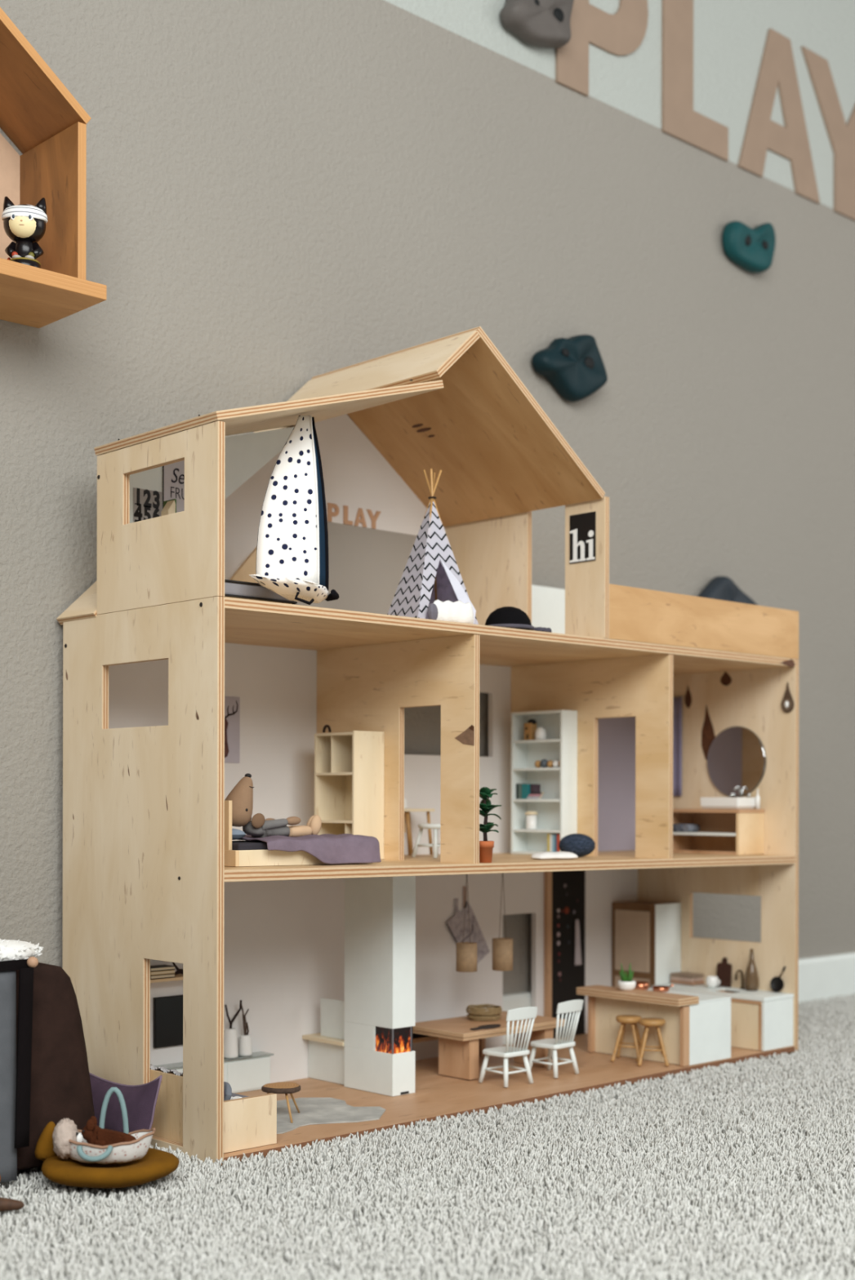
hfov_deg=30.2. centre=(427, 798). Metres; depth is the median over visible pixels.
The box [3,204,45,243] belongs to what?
figurine's head
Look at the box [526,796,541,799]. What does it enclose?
book
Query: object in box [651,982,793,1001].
countertop
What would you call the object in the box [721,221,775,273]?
hold
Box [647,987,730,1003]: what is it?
countertop
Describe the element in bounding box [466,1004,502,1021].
wicker bowl
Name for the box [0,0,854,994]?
wall
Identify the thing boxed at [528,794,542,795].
book
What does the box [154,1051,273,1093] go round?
sideboard
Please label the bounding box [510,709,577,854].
bookcase
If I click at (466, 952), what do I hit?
pendant lamp
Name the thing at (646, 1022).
bar stool
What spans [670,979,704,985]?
serving tray
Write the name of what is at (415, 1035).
bench cushion
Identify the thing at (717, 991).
sink
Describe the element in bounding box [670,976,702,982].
serving tray
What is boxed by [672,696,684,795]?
towel
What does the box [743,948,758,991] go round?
carafe
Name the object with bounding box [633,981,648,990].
copper pan
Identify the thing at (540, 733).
dome
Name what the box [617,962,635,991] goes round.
potted succulent
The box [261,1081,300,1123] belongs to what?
table
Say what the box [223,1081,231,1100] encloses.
cushion
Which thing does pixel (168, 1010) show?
television
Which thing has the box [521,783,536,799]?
book
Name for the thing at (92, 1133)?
plush dog
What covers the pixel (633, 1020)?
bar stool
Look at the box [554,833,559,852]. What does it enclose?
book
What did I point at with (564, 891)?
blackboard
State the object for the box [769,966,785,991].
frying pan
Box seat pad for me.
[231,1093,248,1097]
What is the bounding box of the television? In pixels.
[153,995,182,1048]
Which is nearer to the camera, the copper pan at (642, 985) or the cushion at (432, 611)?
the cushion at (432, 611)
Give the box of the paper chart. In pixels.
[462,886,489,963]
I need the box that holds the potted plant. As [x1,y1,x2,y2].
[479,786,501,862]
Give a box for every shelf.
[0,7,106,328]
[672,831,735,835]
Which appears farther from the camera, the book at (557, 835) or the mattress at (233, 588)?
the book at (557, 835)
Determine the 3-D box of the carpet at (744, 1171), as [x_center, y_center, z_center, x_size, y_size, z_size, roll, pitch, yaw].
[0.374,0.341,1.703,2.368,0.018,1.020,0,0,-43]
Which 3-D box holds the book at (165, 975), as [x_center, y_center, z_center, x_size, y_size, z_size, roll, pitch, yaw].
[-0.294,0.193,1.730,0.032,0.004,0.020,0,0,-43]
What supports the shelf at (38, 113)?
attached to the wall
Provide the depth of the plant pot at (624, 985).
2.02 m
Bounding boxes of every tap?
[728,786,751,797]
[734,969,744,988]
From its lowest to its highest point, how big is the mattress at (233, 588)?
0.033 m
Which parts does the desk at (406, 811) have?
leg, leg, leg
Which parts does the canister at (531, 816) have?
lid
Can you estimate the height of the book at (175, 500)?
0.038 m
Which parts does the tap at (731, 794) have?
spout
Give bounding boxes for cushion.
[35,1121,179,1188]
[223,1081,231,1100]
[413,1033,428,1038]
[426,603,438,619]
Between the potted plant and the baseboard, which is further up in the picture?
the potted plant
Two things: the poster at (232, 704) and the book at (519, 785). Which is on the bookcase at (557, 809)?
the book at (519, 785)
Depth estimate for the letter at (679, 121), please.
2.41 m
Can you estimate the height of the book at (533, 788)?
0.019 m
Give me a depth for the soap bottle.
2.14 m
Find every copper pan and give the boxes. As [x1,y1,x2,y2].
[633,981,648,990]
[652,984,673,991]
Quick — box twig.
[172,962,182,975]
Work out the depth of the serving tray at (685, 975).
2.22 m
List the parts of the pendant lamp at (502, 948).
cord, lamp shade, cord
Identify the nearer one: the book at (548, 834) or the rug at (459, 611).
the rug at (459, 611)
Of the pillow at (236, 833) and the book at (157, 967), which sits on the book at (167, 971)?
the book at (157, 967)
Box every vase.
[223,1000,242,1058]
[238,1004,252,1056]
[404,798,406,808]
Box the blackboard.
[543,870,585,1038]
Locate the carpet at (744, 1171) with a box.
[0,992,854,1279]
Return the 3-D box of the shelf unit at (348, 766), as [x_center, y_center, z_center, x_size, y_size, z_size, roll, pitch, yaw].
[-0.090,-0.004,1.819,0.046,0.146,0.070,0,0,-43]
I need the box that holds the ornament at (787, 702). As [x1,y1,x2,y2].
[780,681,793,712]
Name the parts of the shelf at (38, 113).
board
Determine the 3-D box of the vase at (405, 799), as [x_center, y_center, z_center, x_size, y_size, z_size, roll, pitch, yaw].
[-0.032,-0.002,1.943,0.010,0.029,0.010,0,0,-43]
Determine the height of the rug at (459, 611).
0.028 m
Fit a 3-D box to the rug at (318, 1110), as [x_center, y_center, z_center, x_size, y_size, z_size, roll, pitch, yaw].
[-0.135,0.333,1.669,0.174,0.002,0.150,0,0,-43]
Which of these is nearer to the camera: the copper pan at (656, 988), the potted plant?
the potted plant
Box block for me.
[160,500,175,515]
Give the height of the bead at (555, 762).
0.009 m
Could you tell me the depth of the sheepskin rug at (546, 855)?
1.86 m
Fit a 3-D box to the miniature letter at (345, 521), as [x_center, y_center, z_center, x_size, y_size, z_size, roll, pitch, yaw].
[-0.097,-0.345,1.930,0.014,0.022,0.002,0,0,-43]
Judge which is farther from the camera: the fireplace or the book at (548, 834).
the book at (548, 834)
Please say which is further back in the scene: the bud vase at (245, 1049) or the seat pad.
the bud vase at (245, 1049)
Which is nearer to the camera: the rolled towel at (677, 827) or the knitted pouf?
the knitted pouf
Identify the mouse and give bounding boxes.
[224,773,321,837]
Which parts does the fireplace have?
flame pane, flame pane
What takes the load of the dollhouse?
on the floor
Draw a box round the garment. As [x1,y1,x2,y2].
[574,917,582,965]
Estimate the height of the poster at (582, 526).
0.057 m
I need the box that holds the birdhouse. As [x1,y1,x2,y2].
[524,719,536,740]
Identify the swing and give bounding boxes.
[248,415,339,604]
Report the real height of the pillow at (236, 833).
0.012 m
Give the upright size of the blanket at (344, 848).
0.029 m
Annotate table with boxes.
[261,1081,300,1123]
[413,1010,564,1079]
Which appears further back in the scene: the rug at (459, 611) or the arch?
the arch
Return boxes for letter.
[327,502,338,521]
[342,505,352,524]
[353,507,366,527]
[366,509,380,528]
[555,0,648,96]
[661,0,728,161]
[737,28,819,204]
[800,46,854,221]
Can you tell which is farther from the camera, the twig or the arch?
the arch
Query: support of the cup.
on the kitchen counter at (761, 1020)
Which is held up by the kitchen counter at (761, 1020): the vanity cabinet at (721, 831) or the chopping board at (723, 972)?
the chopping board at (723, 972)
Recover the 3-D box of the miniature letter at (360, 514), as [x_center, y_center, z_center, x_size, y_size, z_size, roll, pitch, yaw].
[-0.082,-0.345,1.944,0.020,0.022,0.002,0,0,-43]
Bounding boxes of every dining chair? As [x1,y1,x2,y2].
[478,1006,537,1087]
[525,1000,582,1078]
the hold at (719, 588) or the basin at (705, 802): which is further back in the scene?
the hold at (719, 588)
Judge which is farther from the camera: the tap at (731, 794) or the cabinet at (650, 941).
the cabinet at (650, 941)
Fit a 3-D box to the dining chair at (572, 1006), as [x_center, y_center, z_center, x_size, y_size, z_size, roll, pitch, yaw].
[0.153,0.286,1.905,0.056,0.092,0.047,0,0,43]
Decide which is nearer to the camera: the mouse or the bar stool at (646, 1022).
the mouse
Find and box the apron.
[445,897,472,942]
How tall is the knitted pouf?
0.029 m
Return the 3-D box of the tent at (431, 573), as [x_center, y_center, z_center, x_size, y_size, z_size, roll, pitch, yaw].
[0.001,-0.275,1.745,0.111,0.174,0.085,0,0,-43]
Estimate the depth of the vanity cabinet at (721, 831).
2.19 m
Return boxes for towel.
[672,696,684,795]
[672,823,677,831]
[674,823,689,831]
[681,823,699,831]
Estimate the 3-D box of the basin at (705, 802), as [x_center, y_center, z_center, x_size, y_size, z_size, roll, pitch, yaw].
[0.409,0.006,2.157,0.044,0.016,0.061,0,0,-43]
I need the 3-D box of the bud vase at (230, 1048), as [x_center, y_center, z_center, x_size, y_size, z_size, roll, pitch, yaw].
[-0.223,0.261,1.798,0.018,0.064,0.021,0,0,20]
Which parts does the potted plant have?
stem, pot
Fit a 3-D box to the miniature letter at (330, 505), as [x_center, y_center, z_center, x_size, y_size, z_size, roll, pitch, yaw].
[-0.114,-0.345,1.914,0.017,0.022,0.002,0,0,-43]
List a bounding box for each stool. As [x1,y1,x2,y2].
[411,823,439,857]
[610,1014,644,1062]
[635,1017,668,1066]
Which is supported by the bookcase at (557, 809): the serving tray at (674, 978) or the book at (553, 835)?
the book at (553, 835)
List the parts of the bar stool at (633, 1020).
leg, leg, seat, leg, leg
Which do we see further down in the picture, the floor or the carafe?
the floor
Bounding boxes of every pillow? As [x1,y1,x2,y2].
[53,1117,79,1159]
[89,1072,162,1132]
[231,828,245,839]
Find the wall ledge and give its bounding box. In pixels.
[150,974,182,982]
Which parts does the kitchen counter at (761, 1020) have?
panel, rail, edge post, panel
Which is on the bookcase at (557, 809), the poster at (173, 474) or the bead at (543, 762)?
the bead at (543, 762)
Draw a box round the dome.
[534,727,546,739]
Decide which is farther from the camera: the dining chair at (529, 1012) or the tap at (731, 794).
the tap at (731, 794)
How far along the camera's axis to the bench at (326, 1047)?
1.86 m
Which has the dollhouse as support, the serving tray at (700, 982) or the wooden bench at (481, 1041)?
the wooden bench at (481, 1041)
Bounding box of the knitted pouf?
[558,833,595,857]
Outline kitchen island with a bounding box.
[576,985,730,1066]
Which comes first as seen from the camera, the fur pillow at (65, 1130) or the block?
the fur pillow at (65, 1130)
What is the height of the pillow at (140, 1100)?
0.067 m
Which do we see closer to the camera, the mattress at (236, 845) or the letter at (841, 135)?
the mattress at (236, 845)
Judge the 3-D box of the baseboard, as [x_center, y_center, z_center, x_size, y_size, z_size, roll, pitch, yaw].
[0.337,0.308,2.363,9.000,0.083,0.012,0,0,-43]
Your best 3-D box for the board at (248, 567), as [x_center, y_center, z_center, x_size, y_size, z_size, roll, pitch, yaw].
[-0.233,-0.241,1.766,0.120,0.105,0.005,0,0,-43]
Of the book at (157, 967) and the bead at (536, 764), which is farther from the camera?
the bead at (536, 764)
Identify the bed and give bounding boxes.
[224,800,372,866]
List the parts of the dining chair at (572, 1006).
leg, leg, seat, leg, crest rail, leg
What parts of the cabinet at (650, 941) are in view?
recessed panel, rail, rail, door, door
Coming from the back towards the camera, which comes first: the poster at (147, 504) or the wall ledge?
the wall ledge
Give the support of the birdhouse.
on the bookcase at (557, 809)
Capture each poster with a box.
[133,487,162,522]
[162,460,184,512]
[224,696,239,763]
[568,511,595,564]
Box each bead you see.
[533,760,540,768]
[539,759,547,768]
[546,760,552,767]
[551,760,558,767]
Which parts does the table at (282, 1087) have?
leg, leg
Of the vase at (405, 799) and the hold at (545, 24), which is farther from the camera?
the hold at (545, 24)
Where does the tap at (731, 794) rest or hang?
on the vanity cabinet at (721, 831)
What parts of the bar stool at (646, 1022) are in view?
leg, leg, seat, leg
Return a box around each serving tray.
[670,971,703,978]
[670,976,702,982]
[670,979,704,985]
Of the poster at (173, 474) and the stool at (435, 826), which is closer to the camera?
the poster at (173, 474)
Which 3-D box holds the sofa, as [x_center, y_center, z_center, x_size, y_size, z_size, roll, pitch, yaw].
[-0.215,0.301,1.556,0.071,0.066,0.128,0,0,-43]
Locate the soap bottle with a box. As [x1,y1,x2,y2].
[755,789,759,808]
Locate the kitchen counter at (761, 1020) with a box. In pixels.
[651,982,793,1050]
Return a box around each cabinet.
[611,900,680,987]
[672,808,764,854]
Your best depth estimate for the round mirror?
2.18 m
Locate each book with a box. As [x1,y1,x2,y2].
[150,964,175,971]
[150,969,175,975]
[150,973,175,979]
[163,498,176,512]
[515,783,520,799]
[518,783,521,799]
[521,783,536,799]
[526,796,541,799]
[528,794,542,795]
[529,784,540,796]
[530,791,544,794]
[546,833,554,851]
[549,834,551,851]
[551,834,554,852]
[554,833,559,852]
[556,834,559,851]
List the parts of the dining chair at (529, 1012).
leg, leg, seat, crest rail, leg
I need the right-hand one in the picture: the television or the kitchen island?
the kitchen island
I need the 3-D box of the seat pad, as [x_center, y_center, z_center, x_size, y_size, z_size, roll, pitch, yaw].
[-0.213,0.300,1.558,0.064,0.012,0.112,0,0,-43]
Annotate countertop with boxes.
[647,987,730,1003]
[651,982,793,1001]
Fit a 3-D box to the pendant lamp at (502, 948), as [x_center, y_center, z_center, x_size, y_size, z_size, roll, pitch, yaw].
[0.093,0.148,1.962,0.026,0.129,0.026,0,0,-43]
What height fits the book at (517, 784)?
0.020 m
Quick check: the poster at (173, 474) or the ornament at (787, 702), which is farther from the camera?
the ornament at (787, 702)
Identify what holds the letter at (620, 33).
attached to the wall
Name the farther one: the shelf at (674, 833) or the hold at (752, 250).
the hold at (752, 250)
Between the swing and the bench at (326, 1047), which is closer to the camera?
the swing
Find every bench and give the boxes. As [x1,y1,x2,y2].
[302,997,344,1084]
[413,1035,484,1056]
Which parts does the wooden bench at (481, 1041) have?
leg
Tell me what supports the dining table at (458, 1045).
on the dollhouse
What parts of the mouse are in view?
leg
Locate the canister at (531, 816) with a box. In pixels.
[524,811,537,829]
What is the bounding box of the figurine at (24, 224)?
[1,196,48,268]
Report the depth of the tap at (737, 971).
2.17 m
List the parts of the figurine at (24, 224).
arm, arm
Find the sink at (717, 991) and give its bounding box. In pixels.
[715,990,737,993]
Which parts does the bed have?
headboard, head rail, rail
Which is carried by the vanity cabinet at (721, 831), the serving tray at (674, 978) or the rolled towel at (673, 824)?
the rolled towel at (673, 824)
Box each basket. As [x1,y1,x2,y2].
[69,1087,155,1164]
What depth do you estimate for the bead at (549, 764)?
2.04 m
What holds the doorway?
attached to the dollhouse
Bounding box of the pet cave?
[484,606,534,630]
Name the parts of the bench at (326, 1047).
backrest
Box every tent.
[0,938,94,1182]
[386,468,478,624]
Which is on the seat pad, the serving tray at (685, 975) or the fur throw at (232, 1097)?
the fur throw at (232, 1097)
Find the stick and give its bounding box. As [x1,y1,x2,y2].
[0,1196,25,1212]
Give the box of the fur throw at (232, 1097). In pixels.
[230,1096,241,1099]
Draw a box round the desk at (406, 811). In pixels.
[404,808,434,855]
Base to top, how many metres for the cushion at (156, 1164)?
0.047 m
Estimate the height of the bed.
0.066 m
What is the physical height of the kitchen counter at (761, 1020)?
0.070 m
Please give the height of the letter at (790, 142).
0.246 m
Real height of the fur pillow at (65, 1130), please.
0.036 m
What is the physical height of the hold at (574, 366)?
0.098 m
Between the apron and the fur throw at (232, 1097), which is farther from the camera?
the apron
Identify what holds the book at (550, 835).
on the bookcase at (557, 809)
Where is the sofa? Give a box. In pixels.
[150,1069,276,1153]
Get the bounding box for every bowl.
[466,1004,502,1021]
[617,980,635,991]
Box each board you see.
[230,546,257,582]
[470,1023,500,1030]
[715,957,731,986]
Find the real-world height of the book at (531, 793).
0.003 m
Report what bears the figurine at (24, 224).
on the shelf at (38, 113)
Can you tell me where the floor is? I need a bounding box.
[154,1056,772,1277]
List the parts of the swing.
dotted panel, navy panel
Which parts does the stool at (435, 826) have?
leg, seat, leg, leg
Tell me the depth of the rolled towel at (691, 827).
2.19 m
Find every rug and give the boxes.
[276,1097,385,1133]
[433,600,473,623]
[530,851,577,858]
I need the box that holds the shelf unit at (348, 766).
[314,730,383,859]
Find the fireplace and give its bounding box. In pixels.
[344,875,415,1096]
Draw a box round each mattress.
[224,579,297,604]
[231,840,267,850]
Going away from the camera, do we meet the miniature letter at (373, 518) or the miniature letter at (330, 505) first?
the miniature letter at (330, 505)
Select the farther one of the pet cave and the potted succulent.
the potted succulent
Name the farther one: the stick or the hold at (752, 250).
the hold at (752, 250)
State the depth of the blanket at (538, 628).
1.79 m
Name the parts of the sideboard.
glass, door, door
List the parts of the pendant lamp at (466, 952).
cord, lamp shade, cord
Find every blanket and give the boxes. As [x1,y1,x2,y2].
[150,1064,182,1075]
[236,833,381,864]
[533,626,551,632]
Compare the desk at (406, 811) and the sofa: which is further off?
the desk at (406, 811)
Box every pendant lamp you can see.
[456,874,476,972]
[492,873,512,971]
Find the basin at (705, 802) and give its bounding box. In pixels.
[699,797,755,808]
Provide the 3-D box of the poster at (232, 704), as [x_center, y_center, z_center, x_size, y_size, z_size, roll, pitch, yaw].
[-0.235,-0.079,1.800,0.054,0.076,0.002,0,0,-43]
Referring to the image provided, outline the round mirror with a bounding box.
[706,726,765,796]
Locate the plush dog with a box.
[75,1115,136,1146]
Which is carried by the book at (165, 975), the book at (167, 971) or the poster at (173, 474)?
the book at (167, 971)
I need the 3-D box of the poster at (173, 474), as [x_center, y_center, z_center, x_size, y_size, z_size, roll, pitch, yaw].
[-0.264,-0.321,1.682,0.041,0.095,0.001,0,0,-43]
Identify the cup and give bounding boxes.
[705,975,719,987]
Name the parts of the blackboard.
wooden frame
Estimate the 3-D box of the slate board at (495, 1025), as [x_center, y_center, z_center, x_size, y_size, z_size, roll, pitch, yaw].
[0.069,0.274,1.898,0.051,0.002,0.018,0,0,-43]
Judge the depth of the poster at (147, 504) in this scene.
1.65 m
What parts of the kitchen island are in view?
post, panel, post, panel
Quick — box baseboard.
[502,952,854,1044]
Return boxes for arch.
[322,724,331,732]
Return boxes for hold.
[499,0,573,48]
[531,334,607,402]
[697,576,757,605]
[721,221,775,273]
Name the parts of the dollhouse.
panel, attic panel, gable panel, panel, attic post, panel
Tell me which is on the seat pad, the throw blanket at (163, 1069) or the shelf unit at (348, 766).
the throw blanket at (163, 1069)
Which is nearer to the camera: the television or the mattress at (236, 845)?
the mattress at (236, 845)
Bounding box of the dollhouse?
[56,326,798,1164]

